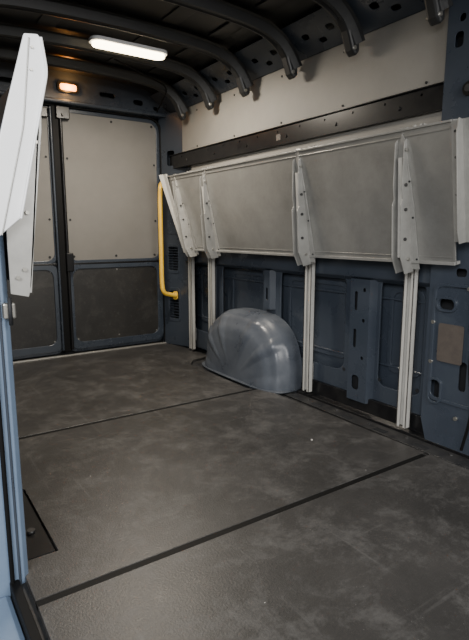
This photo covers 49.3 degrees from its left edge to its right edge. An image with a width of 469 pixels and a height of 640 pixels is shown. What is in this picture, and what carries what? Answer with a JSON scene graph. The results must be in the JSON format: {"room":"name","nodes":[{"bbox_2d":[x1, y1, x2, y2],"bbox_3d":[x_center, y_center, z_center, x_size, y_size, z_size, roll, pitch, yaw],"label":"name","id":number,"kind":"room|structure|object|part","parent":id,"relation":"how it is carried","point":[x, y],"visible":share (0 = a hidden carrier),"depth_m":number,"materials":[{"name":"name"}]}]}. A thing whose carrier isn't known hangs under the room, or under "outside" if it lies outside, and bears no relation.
{"room":"vehicle interior","nodes":[
{"label":"vehicle interior","id":0,"kind":"room"},
{"bbox_2d":[0,596,25,639],"bbox_3d":[-0.204,0.977,0.669,0.179,0.190,1.750,-6,12,-34],"label":"sill","id":1,"kind":"structure","parent":0,"point":[10,627],"depth_m":1.30,"materials":[{"name":"blue paint"}]},
{"bbox_2d":[10,579,41,639],"bbox_3d":[-0.121,0.868,0.708,0.024,0.052,1.750,-6,12,-34],"label":"seal","id":2,"kind":"object","parent":1,"relation":"attached to","point":[26,619],"visible":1,"depth_m":1.30,"materials":[{"name":"black rubber"}]},
{"bbox_2d":[0,77,162,360],"bbox_3d":[-1.332,-0.731,3.936,1.990,2.220,0.020,-6,12,-34],"label":"door frame","id":3,"kind":"object","parent":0,"point":[2,79],"visible":0.02,"depth_m":4.08,"materials":[{"name":"black"}]},
{"bbox_2d":[0,62,167,118],"bbox_3d":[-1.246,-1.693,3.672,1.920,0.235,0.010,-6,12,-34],"label":"header","id":4,"kind":"object","parent":3,"relation":"attached to","point":[90,88],"visible":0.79,"depth_m":3.80,"materials":[{"name":"blue paint"}]},
{"bbox_2d":[56,81,78,93],"bbox_3d":[-1.202,-1.678,3.690,0.160,0.075,0.020,-6,12,-34],"label":"lamp","id":5,"kind":"object","parent":4,"relation":"attached to","point":[62,86],"visible":1,"depth_m":3.68,"materials":[{"name":"white plastic"}]},
{"bbox_2d":[43,103,165,341],"bbox_3d":[-1.302,-0.645,3.867,1.697,1.875,0.020,-6,12,-34],"label":"seal","id":6,"kind":"object","parent":4,"relation":"attached to","point":[46,104],"visible":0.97,"depth_m":4.06,"materials":[{"name":"black rubber"}]},
{"bbox_2d":[158,119,173,343],"bbox_3d":[-0.561,-0.741,4.412,0.145,1.920,0.065,-6,12,-34],"label":"door frame","id":7,"kind":"structure","parent":0,"point":[168,152],"depth_m":4.42,"materials":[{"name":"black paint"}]},
{"bbox_2d":[55,105,163,351],"bbox_3d":[-0.960,-0.692,4.097,0.847,1.860,0.105,-6,12,-34],"label":"door","id":8,"kind":"structure","parent":7,"relation":"attached to","point":[111,175],"depth_m":4.09,"materials":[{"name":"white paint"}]},
{"bbox_2d":[59,119,73,348],"bbox_3d":[-1.271,-0.663,3.866,0.024,1.810,0.024,-6,12,-34],"label":"rod","id":9,"kind":"object","parent":8,"relation":"attached to","point":[60,120],"visible":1,"depth_m":3.85,"materials":[{"name":"black paint"}]},
{"bbox_2d":[59,109,159,262],"bbox_3d":[-0.962,-1.031,4.059,0.810,1.140,0.022,-6,12,-34],"label":"ring","id":10,"kind":"object","parent":8,"relation":"attached to","point":[153,123],"visible":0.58,"depth_m":4.12,"materials":[{"name":"blue paint"}]},
{"bbox_3d":[-0.961,-1.030,4.057,0.765,1.095,0.006,-6,12,-34],"label":"panel","id":11,"kind":"part","parent":8,"relation":"part of","materials":[{"name":"beige plastic"}]},
{"bbox_2d":[67,262,163,348],"bbox_3d":[-0.961,-0.133,4.209,0.810,0.670,0.028,-6,12,-34],"label":"ring","id":12,"kind":"object","parent":8,"relation":"attached to","point":[78,344],"visible":0.81,"depth_m":4.22,"materials":[{"name":"blue paint"}]},
{"bbox_3d":[-0.960,-0.143,4.206,0.730,0.595,0.006,-6,12,-34],"label":"panel","id":13,"kind":"part","parent":8,"relation":"part of","materials":[{"name":"grey plastic"}]},
{"bbox_3d":[-0.959,-0.467,4.150,0.810,0.017,0.022,-6,12,-34],"label":"middle rail","id":14,"kind":"part","parent":8,"relation":"part of","materials":[{"name":"metal"}]},
{"bbox_2d":[159,112,188,346],"bbox_3d":[-0.491,-0.723,4.247,0.310,1.900,0.014,7,12,34],"label":"pillar","id":15,"kind":"structure","parent":0,"point":[176,329],"depth_m":4.28,"materials":[{"name":"blue metal"}]},
{"bbox_2d":[158,181,177,299],"bbox_3d":[-0.578,-0.664,4.200,0.140,1.010,0.162,7,12,34],"label":"handle","id":16,"kind":"object","parent":15,"relation":"attached to","point":[174,294],"visible":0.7,"depth_m":4.13,"materials":[{"name":"yellow paint"}]},
{"bbox_2d":[166,199,177,233],"bbox_3d":[-0.503,-0.892,4.227,0.140,0.360,0.014,7,12,34],"label":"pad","id":17,"kind":"object","parent":15,"relation":"attached to","point":[171,229],"visible":0.33,"depth_m":4.25,"materials":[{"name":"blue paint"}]},
{"bbox_3d":[-0.512,-0.518,4.296,0.140,0.250,0.014,7,12,34],"label":"vent frame","id":18,"kind":"part","parent":15,"relation":"part of","materials":[{"name":"blue paint"}]},
{"bbox_3d":[-0.512,-0.134,4.362,0.140,0.290,0.014,7,12,34],"label":"vent frame","id":19,"kind":"part","parent":15,"relation":"part of","materials":[{"name":"blue paint"}]},
{"bbox_2d":[171,151,178,317],"bbox_3d":[-0.464,-0.732,4.300,0.010,1.900,0.260,-6,12,-34],"label":"pillar","id":20,"kind":"structure","parent":15,"relation":"attached to","point":[172,152],"depth_m":4.42,"materials":[{"name":"black"}]},
{"bbox_2d":[0,0,400,96],"bbox_3d":[-0.093,-1.409,1.933,1.884,0.170,4.450,-6,12,-34],"label":"roof skin","id":21,"kind":"structure","parent":0,"point":[198,24],"depth_m":2.86,"materials":[{"name":"paint"}]},
{"bbox_2d":[36,14,61,27],"bbox_3d":[-0.975,-1.613,2.720,0.100,0.010,0.260,-6,12,-34],"label":"bead","id":22,"kind":"object","parent":21,"relation":"attached to","point":[46,20],"visible":0.54,"depth_m":2.75,"materials":[{"name":"paint"}]},
{"bbox_2d":[0,47,188,112],"bbox_3d":[-1.088,-1.596,3.393,1.741,0.242,0.110,-6,12,-34],"label":"bow","id":23,"kind":"object","parent":21,"relation":"attached to","point":[5,53],"visible":0.86,"depth_m":3.48,"materials":[{"name":"paint"}]},
{"bbox_2d":[114,58,166,112],"bbox_3d":[-0.595,-1.641,3.620,0.187,0.130,0.889,1,10,8],"label":"cable","id":24,"kind":"object","parent":23,"relation":"attached to","point":[114,58],"visible":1,"depth_m":3.49,"materials":[{"name":"black rubber"}]},
{"bbox_2d":[170,98,185,120],"bbox_3d":[-0.428,-1.589,3.848,0.129,0.151,0.056,-6,12,-34],"label":"hook","id":25,"kind":"object","parent":23,"relation":"attached to","point":[178,109],"visible":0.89,"depth_m":3.84,"materials":[{"name":"paint"}]},
{"bbox_2d":[0,23,216,101],"bbox_3d":[-0.863,-1.540,3.066,1.741,0.242,0.110,-6,12,-34],"label":"bow","id":26,"kind":"object","parent":21,"relation":"attached to","point":[10,31],"visible":0.83,"depth_m":3.06,"materials":[{"name":"paint"}]},
{"bbox_2d":[196,84,213,109],"bbox_3d":[-0.203,-1.533,3.522,0.129,0.151,0.056,-6,12,-34],"label":"hook","id":27,"kind":"object","parent":26,"relation":"attached to","point":[206,99],"visible":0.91,"depth_m":3.52,"materials":[{"name":"paint"}]},
{"bbox_2d":[107,57,126,64],"bbox_3d":[-0.750,-1.721,3.358,0.100,0.010,0.240,-6,12,-34],"label":"bead","id":28,"kind":"object","parent":21,"relation":"attached to","point":[111,60],"visible":0.47,"depth_m":3.39,"materials":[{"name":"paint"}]},
{"bbox_2d":[0,0,253,87],"bbox_3d":[-0.627,-1.482,2.724,1.741,0.242,0.110,-6,12,-34],"label":"bow","id":29,"kind":"object","parent":21,"relation":"attached to","point":[55,8],"visible":0.99,"depth_m":2.73,"materials":[{"name":"paint"}]},
{"bbox_2d":[231,68,249,96],"bbox_3d":[0.032,-1.475,3.179,0.129,0.151,0.056,-6,12,-34],"label":"hook","id":30,"kind":"object","parent":29,"relation":"attached to","point":[241,85],"visible":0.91,"depth_m":3.17,"materials":[{"name":"paint"}]},
{"bbox_2d":[89,35,166,59],"bbox_3d":[-0.609,-1.573,2.966,0.470,0.037,0.115,-6,12,-34],"label":"ceiling light","id":31,"kind":"object","parent":21,"relation":"attached to","point":[97,41],"visible":1,"depth_m":2.92,"materials":[{"name":"glowing white plastic diffuser"}]},
{"bbox_2d":[132,35,155,45],"bbox_3d":[-0.520,-1.665,3.024,0.100,0.010,0.260,-6,12,-34],"label":"bead","id":32,"kind":"object","parent":21,"relation":"attached to","point":[143,40],"visible":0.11,"depth_m":3.04,"materials":[{"name":"paint"}]},
{"bbox_2d":[161,6,195,24],"bbox_3d":[-0.276,-1.604,2.669,0.100,0.010,0.290,-6,12,-34],"label":"bead","id":33,"kind":"object","parent":21,"relation":"attached to","point":[176,16],"visible":0.59,"depth_m":2.69,"materials":[{"name":"paint"}]},
{"bbox_2d":[209,22,243,38],"bbox_3d":[-0.027,-1.617,2.838,0.100,0.010,0.290,-6,12,-34],"label":"bead","id":34,"kind":"object","parent":21,"relation":"attached to","point":[229,28],"visible":0.56,"depth_m":2.85,"materials":[{"name":"paint"}]},
{"bbox_2d":[161,0,301,68],"bbox_3d":[-0.375,-1.420,2.357,1.741,0.242,0.110,-6,12,-34],"label":"bow","id":35,"kind":"object","parent":21,"relation":"attached to","point":[220,9],"visible":0.97,"depth_m":2.61,"materials":[{"name":"paint"}]},
{"bbox_2d":[277,46,296,79],"bbox_3d":[0.285,-1.412,2.812,0.129,0.151,0.056,-6,12,-34],"label":"hook","id":36,"kind":"object","parent":35,"relation":"attached to","point":[287,64],"visible":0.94,"depth_m":2.81,"materials":[{"name":"paint"}]},
{"bbox_2d":[255,0,290,11],"bbox_3d":[0.225,-1.554,2.471,0.100,0.010,0.290,-6,12,-34],"label":"bead","id":37,"kind":"object","parent":21,"relation":"attached to","point":[267,5],"visible":1,"depth_m":2.52,"materials":[{"name":"paint"}]},
{"bbox_2d":[312,0,364,44],"bbox_3d":[-0.122,-1.357,1.989,1.741,0.242,0.110,-6,12,-34],"label":"bow","id":38,"kind":"object","parent":21,"relation":"attached to","point":[341,9],"visible":0.84,"depth_m":2.38,"materials":[{"name":"paint"}]},
{"bbox_2d":[337,17,358,56],"bbox_3d":[0.538,-1.350,2.445,0.129,0.151,0.056,-6,12,-34],"label":"hook","id":39,"kind":"object","parent":38,"relation":"attached to","point":[347,36],"visible":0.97,"depth_m":2.44,"materials":[{"name":"paint"}]},
{"bbox_2d":[13,343,468,639],"bbox_3d":[-0.065,0.620,2.316,1.940,0.100,4.380,-6,12,-34],"label":"floor","id":40,"kind":"structure","parent":0,"point":[385,555],"depth_m":1.76,"materials":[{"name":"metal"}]},
{"bbox_2d":[23,492,55,559],"bbox_3d":[-0.729,0.685,1.699,0.145,0.014,0.440,-6,12,-34],"label":"floor plate","id":41,"kind":"object","parent":40,"relation":"on","point":[38,543],"visible":0.46,"depth_m":1.62,"materials":[{"name":"black paint"}]},
{"bbox_2d":[27,528,34,534],"bbox_3d":[-0.657,0.683,1.650,0.025,0.012,0.026,-6,12,-34],"label":"bolt","id":42,"kind":"object","parent":41,"relation":"on","point":[30,531],"visible":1,"depth_m":1.64,"materials":[{"name":"metal"}]},
{"bbox_2d":[13,342,165,362],"bbox_3d":[-1.298,0.284,4.022,1.710,0.025,0.030,-6,12,-34],"label":"trim","id":43,"kind":"structure","parent":40,"relation":"on","point":[159,342],"depth_m":4.09,"materials":[{"name":"silver metal"}]},
{"bbox_2d":[19,389,256,439],"bbox_3d":[-0.504,0.508,2.737,1.620,0.016,0.025,-6,12,-34],"label":"strip","id":44,"kind":"object","parent":40,"relation":"on","point":[251,389],"visible":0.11,"depth_m":2.70,"materials":[{"name":"black rubber"}]},
{"bbox_2d":[186,171,195,349],"bbox_3d":[-0.335,-0.457,4.055,0.049,1.400,0.056,-6,12,-34],"label":"support post","id":45,"kind":"object","parent":40,"relation":"on","point":[191,260],"visible":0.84,"depth_m":4.09,"materials":[{"name":"grey metal"}]},
{"bbox_2d":[36,454,425,610],"bbox_3d":[0.156,0.671,1.778,1.620,0.016,0.025,-6,12,-34],"label":"strip","id":46,"kind":"object","parent":40,"relation":"on","point":[72,590],"visible":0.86,"depth_m":1.61,"materials":[{"name":"black rubber"}]},
{"bbox_2d":[202,308,301,393],"bbox_3d":[0.060,0.164,3.434,0.250,0.455,0.940,-6,12,-34],"label":"wheel arch","id":47,"kind":"object","parent":40,"relation":"on","point":[253,348],"visible":1,"depth_m":3.21,"materials":[{"name":"paint"}]},
{"bbox_2d":[282,391,468,469],"bbox_3d":[0.937,0.588,2.277,0.170,0.008,2.300,-6,12,-34],"label":"strip","id":48,"kind":"object","parent":40,"relation":"on","point":[435,451],"depth_m":2.48,"materials":[{"name":"metal"}]},
{"bbox_3d":[0.590,0.512,2.706,0.035,0.003,0.070,-6,12,-34],"label":"lashing slot","id":49,"kind":"part","parent":48,"relation":"part of","materials":[{"name":"black metal"}]},
{"bbox_3d":[0.719,0.544,2.518,0.035,0.003,0.070,-6,12,-34],"label":"lashing slot","id":50,"kind":"part","parent":48,"relation":"part of","materials":[{"name":"black metal"}]},
{"bbox_3d":[0.848,0.576,2.330,0.035,0.003,0.070,-6,12,-34],"label":"lashing slot","id":51,"kind":"part","parent":48,"relation":"part of","materials":[{"name":"black metal"}]},
{"bbox_3d":[0.978,0.608,2.143,0.035,0.003,0.070,-6,12,-34],"label":"lashing slot","id":52,"kind":"part","parent":48,"relation":"part of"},
{"bbox_2d":[185,9,468,458],"bbox_3d":[0.527,-0.484,2.805,0.079,1.948,3.320,-6,12,-34],"label":"frame","id":53,"kind":"object","parent":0,"point":[356,388],"visible":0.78,"depth_m":2.72,"materials":[{"name":"blue paint"}]},
{"bbox_2d":[207,166,215,333],"bbox_3d":[-0.164,-0.415,3.806,0.049,1.400,0.056,-6,12,-34],"label":"support post","id":54,"kind":"object","parent":53,"relation":"attached to","point":[211,262],"visible":0.41,"depth_m":3.83,"materials":[{"name":"grey metal"}]},
{"bbox_2d":[150,0,425,112],"bbox_3d":[0.589,-1.433,2.386,0.177,0.119,4.230,-6,12,-34],"label":"rail","id":55,"kind":"object","parent":53,"relation":"attached to","point":[313,24],"visible":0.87,"depth_m":2.72,"materials":[{"name":"grey metal"}]},
{"bbox_2d":[439,0,452,9],"bbox_3d":[0.136,-1.293,1.614,1.741,0.242,0.110,-6,12,-34],"label":"bow","id":56,"kind":"object","parent":55,"relation":"attached to","point":[444,4],"visible":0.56,"depth_m":2.06,"materials":[{"name":"paint"}]},
{"bbox_2d":[424,0,444,25],"bbox_3d":[0.796,-1.286,2.069,0.129,0.151,0.056,-6,12,-34],"label":"hook","id":57,"kind":"object","parent":56,"relation":"attached to","point":[433,7],"visible":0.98,"depth_m":2.08,"materials":[{"name":"paint"}]},
{"bbox_2d":[302,145,315,391],"bbox_3d":[0.439,-0.268,2.929,0.049,1.395,0.056,-6,12,-34],"label":"support post","id":58,"kind":"object","parent":53,"relation":"attached to","point":[310,270],"visible":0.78,"depth_m":2.97,"materials":[{"name":"silver metal"}]},
{"bbox_2d":[195,264,425,394],"bbox_3d":[0.733,-0.456,2.676,0.020,2.100,4.370,-6,12,-34],"label":"outer skin","id":59,"kind":"object","parent":53,"relation":"attached to","point":[329,314],"visible":0.02,"depth_m":3.05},
{"bbox_2d":[200,267,207,321],"bbox_3d":[-0.202,-0.200,4.092,0.012,0.440,0.260,-6,12,-34],"label":"skin emboss","id":60,"kind":"object","parent":59,"relation":"attached to","point":[202,268],"visible":0.48,"depth_m":4.17,"materials":[{"name":"blue paint"}]},
{"bbox_2d":[232,270,262,308],"bbox_3d":[0.101,-0.124,3.652,0.012,0.440,0.420,-6,12,-34],"label":"skin emboss","id":61,"kind":"object","parent":59,"relation":"attached to","point":[235,272],"visible":0.34,"depth_m":3.75,"materials":[{"name":"blue paint"}]},
{"bbox_2d":[196,314,420,374],"bbox_3d":[0.305,0.114,3.385,0.016,0.016,2.250,-6,12,-34],"label":"bead","id":62,"kind":"object","parent":59,"relation":"attached to","point":[300,342],"visible":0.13,"depth_m":2.96,"materials":[{"name":"blue paint"}]},
{"bbox_2d":[195,272,425,304],"bbox_3d":[0.305,-0.232,3.327,0.016,0.016,2.250,-6,12,-34],"label":"bead","id":63,"kind":"object","parent":59,"relation":"attached to","point":[227,277],"visible":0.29,"depth_m":3.04,"materials":[{"name":"blue paint"}]},
{"bbox_2d":[288,277,346,357],"bbox_3d":[0.494,-0.027,3.081,0.012,0.440,0.520,-6,12,-34],"label":"skin emboss","id":64,"kind":"object","parent":59,"relation":"attached to","point":[320,281],"visible":0.55,"depth_m":3.05,"materials":[{"name":"blue paint"}]},
{"bbox_2d":[387,288,425,377],"bbox_3d":[0.856,0.062,2.554,0.012,0.440,0.210,-6,12,-34],"label":"skin emboss","id":65,"kind":"object","parent":59,"relation":"attached to","point":[394,292],"visible":0.83,"depth_m":2.55,"materials":[{"name":"blue paint"}]},
{"bbox_2d":[191,111,441,180],"bbox_3d":[0.288,-0.741,3.131,0.012,0.630,2.210,-6,12,-34],"label":"panel","id":66,"kind":"object","parent":53,"relation":"attached to","point":[434,117],"visible":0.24,"depth_m":2.72,"materials":[{"name":"grey metal"}]},
{"bbox_3d":[0.929,0.527,2.365,0.067,0.102,1.870,-6,12,-34],"label":"sill rail","id":67,"kind":"part","parent":53,"relation":"part of","materials":[{"name":"black metal"}]},
{"bbox_2d":[396,123,424,428],"bbox_3d":[0.824,-0.173,2.370,0.049,1.395,0.056,-6,12,-34],"label":"support post","id":68,"kind":"object","parent":53,"relation":"attached to","point":[410,290],"visible":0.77,"depth_m":2.41,"materials":[{"name":"silver metal"}]},
{"bbox_2d":[159,117,468,273],"bbox_3d":[0.220,-0.645,2.984,0.203,0.629,2.562,-6,12,-34],"label":"shelf","id":69,"kind":"object","parent":68,"relation":"attached to","point":[400,197],"visible":1,"depth_m":2.52,"materials":[{"name":"metal"}]},
{"bbox_3d":[-0.463,-0.825,3.957,0.233,0.602,0.058,3,10,19],"label":"plate","id":70,"kind":"part","parent":69,"relation":"part of","materials":[{"name":"grey metal"}]},
{"bbox_3d":[0.876,-0.529,1.969,0.118,0.468,0.005,-6,12,-34],"label":"plate","id":71,"kind":"part","parent":69,"relation":"part of","materials":[{"name":"grey metal"}]},
{"bbox_2d":[421,0,468,455],"bbox_3d":[1.053,-0.352,1.979,0.006,1.930,0.645,-6,12,-34],"label":"pillar","id":72,"kind":"structure","parent":0,"point":[439,426],"depth_m":2.20,"materials":[{"name":"metal"}]},
{"bbox_2d":[427,377,441,403],"bbox_3d":[0.904,0.318,2.306,0.016,0.120,0.070,-6,12,-34],"label":"rim","id":73,"kind":"object","parent":72,"relation":"attached to","point":[431,378],"visible":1,"depth_m":2.29,"materials":[{"name":"blue paint"}]},
{"bbox_2d":[436,296,457,312],"bbox_3d":[0.920,-0.068,2.215,0.016,0.065,0.100,-6,12,-34],"label":"rim","id":74,"kind":"object","parent":72,"relation":"attached to","point":[454,300],"depth_m":2.20,"materials":[{"name":"blue metal"}]},
{"bbox_2d":[428,283,468,409],"bbox_3d":[0.950,0.112,2.205,0.012,0.530,0.235,-6,12,-34],"label":"pillar swage","id":75,"kind":"structure","parent":72,"relation":"attached to","point":[437,286],"depth_m":2.27,"materials":[{"name":"blue metal"}]},
{"bbox_2d":[436,323,463,365],"bbox_3d":[0.936,0.104,2.218,0.004,0.170,0.120,-6,12,-34],"label":"label","id":76,"kind":"object","parent":72,"relation":"attached to","point":[450,337],"depth_m":2.21,"materials":[{"name":"brown paper"}]},
{"bbox_2d":[462,81,468,95],"bbox_3d":[0.939,-0.925,2.039,0.015,0.056,0.055,-6,12,-34],"label":"grommet","id":77,"kind":"object","parent":72,"relation":"attached to","point":[467,82],"visible":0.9,"depth_m":2.05,"materials":[{"name":"black rubber"}]},
{"bbox_2d":[464,84,468,91],"bbox_3d":[0.930,-0.924,2.033,0.007,0.030,0.029,-6,12,-34],"label":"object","id":78,"kind":"object","parent":77,"relation":"in","point":[466,88],"depth_m":2.03,"materials":[{"name":"black"}]},
{"bbox_2d":[460,364,468,450],"bbox_3d":[0.988,0.175,2.136,0.026,0.802,0.045,-6,12,-34],"label":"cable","id":79,"kind":"object","parent":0,"point":[467,428],"depth_m":2.19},
{"bbox_3d":[-1.355,-0.375,2.350,0.070,2.050,2.580,-6,12,-34],"label":"wall skin","id":80,"kind":"structure","parent":0,"visible":0},
{"bbox_2d":[0,235,28,597],"bbox_3d":[-0.649,-0.115,1.271,0.154,2.200,0.045,-6,12,-34],"label":"door","id":81,"kind":"structure","parent":80,"relation":"in","point":[4,562],"depth_m":1.37,"materials":[{"name":"blue metal"}]},
{"bbox_2d":[0,399,14,583],"bbox_3d":[-0.610,-0.113,1.263,0.012,2.100,0.012,-6,12,-34],"label":"seal","id":82,"kind":"object","parent":81,"relation":"attached to","point":[2,451],"depth_m":1.36,"materials":[{"name":"rubber"}]},
{"bbox_2d":[1,302,15,318],"bbox_3d":[-0.575,-0.024,1.301,0.030,0.040,0.025,-6,12,-34],"label":"latch striker","id":83,"kind":"object","parent":81,"relation":"attached to","point":[4,305],"visible":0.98,"depth_m":1.29,"materials":[{"name":"silver metal"}]},
{"bbox_2d":[7,298,12,325],"bbox_3d":[-0.565,-0.021,1.287,0.010,0.070,0.010,-6,12,-34],"label":"pin","id":84,"kind":"object","parent":83,"relation":"attached to","point":[9,300],"visible":1,"depth_m":1.28,"materials":[{"name":"black metal"}]},
{"bbox_2d":[0,306,21,584],"bbox_3d":[-0.597,-0.117,1.281,0.007,2.100,0.007,-6,12,-34],"label":"pillar seam","id":85,"kind":"structure","parent":81,"relation":"attached to","point":[1,332],"depth_m":1.36,"materials":[{"name":"blue paint"}]},
{"bbox_2d":[0,33,47,296],"bbox_3d":[-1.108,-0.509,2.092,0.148,0.622,2.141,-6,12,-34],"label":"shelf","id":86,"kind":"object","parent":80,"relation":"attached to","point":[21,104],"visible":1,"depth_m":1.22,"materials":[{"name":"metal"}]},
{"bbox_3d":[-2.043,-0.564,3.371,0.095,1.920,0.150,-6,12,-34],"label":"door frame","id":87,"kind":"structure","parent":0,"visible":0},
{"bbox_2d":[7,105,61,359],"bbox_3d":[-1.673,-0.617,3.651,0.808,1.860,0.052,-6,12,-34],"label":"door","id":88,"kind":"structure","parent":87,"relation":"attached to","point":[34,324],"depth_m":3.82,"materials":[{"name":"blue paint"}]},
{"bbox_3d":[-1.665,-0.062,3.734,0.708,0.595,0.006,-6,12,-34],"label":"panel","id":89,"kind":"part","parent":88,"relation":"part of","materials":[{"name":"grey plastic"}]},
{"bbox_2d":[12,266,61,356],"bbox_3d":[-1.667,-0.053,3.737,0.788,0.670,0.028,-6,12,-34],"label":"ring","id":90,"kind":"object","parent":88,"relation":"attached to","point":[57,345],"visible":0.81,"depth_m":3.90,"materials":[{"name":"blue paint"}]},
{"bbox_3d":[-1.667,-0.950,3.585,0.743,1.095,0.006,-6,12,-34],"label":"panel","id":91,"kind":"part","parent":88,"relation":"part of","materials":[{"name":"beige plastic"}]},
{"bbox_2d":[41,107,47,117],"bbox_3d":[-1.375,-1.491,3.663,0.060,0.070,0.035,-6,12,-34],"label":"lock catch","id":92,"kind":"object","parent":88,"relation":"attached to","point":[44,114],"visible":0.54,"depth_m":3.65,"materials":[{"name":"silver paint"}]},
{"bbox_2d":[33,106,56,263],"bbox_3d":[-1.668,-0.950,3.587,0.788,1.140,0.022,-6,12,-34],"label":"ring","id":93,"kind":"object","parent":88,"relation":"attached to","point":[54,258],"visible":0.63,"depth_m":3.80,"materials":[{"name":"blue paint"}]},
{"bbox_3d":[-1.665,-0.386,3.678,0.788,0.017,0.022,-6,12,-34],"label":"middle rail","id":94,"kind":"part","parent":88,"relation":"part of","materials":[{"name":"metal"}]},
{"bbox_2d":[48,106,64,349],"bbox_3d":[-1.332,-0.652,3.833,0.018,1.800,0.018,-6,12,-34],"label":"rod","id":95,"kind":"object","parent":88,"relation":"attached to","point":[49,107],"visible":1,"depth_m":3.82,"materials":[{"name":"black paint"}]},
{"bbox_2d":[50,105,70,351],"bbox_3d":[-1.314,-0.655,3.864,0.055,1.835,0.038,-6,12,-34],"label":"seal","id":96,"kind":"object","parent":88,"relation":"attached to","point":[55,122],"visible":0.86,"depth_m":3.84,"materials":[{"name":"black rubber"}]},
{"bbox_3d":[0.897,-0.384,2.255,0.047,1.900,0.061,-6,12,-34],"label":"pillar","id":97,"kind":"structure","parent":0,"visible":0},
{"bbox_2d":[169,81,443,168],"bbox_3d":[0.184,-1.119,3.175,0.039,0.107,2.515,-6,12,-34],"label":"mounting rail","id":98,"kind":"object","parent":97,"relation":"attached to","point":[428,99],"visible":0.95,"depth_m":2.70,"materials":[{"name":"black metal"}]},
{"bbox_2d":[182,7,448,151],"bbox_3d":[0.249,-1.326,3.090,0.012,0.333,2.350,-6,12,-34],"label":"panel","id":99,"kind":"object","parent":97,"relation":"attached to","point":[397,57],"visible":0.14,"depth_m":2.69,"materials":[{"name":"beige plastic"}]}
]}

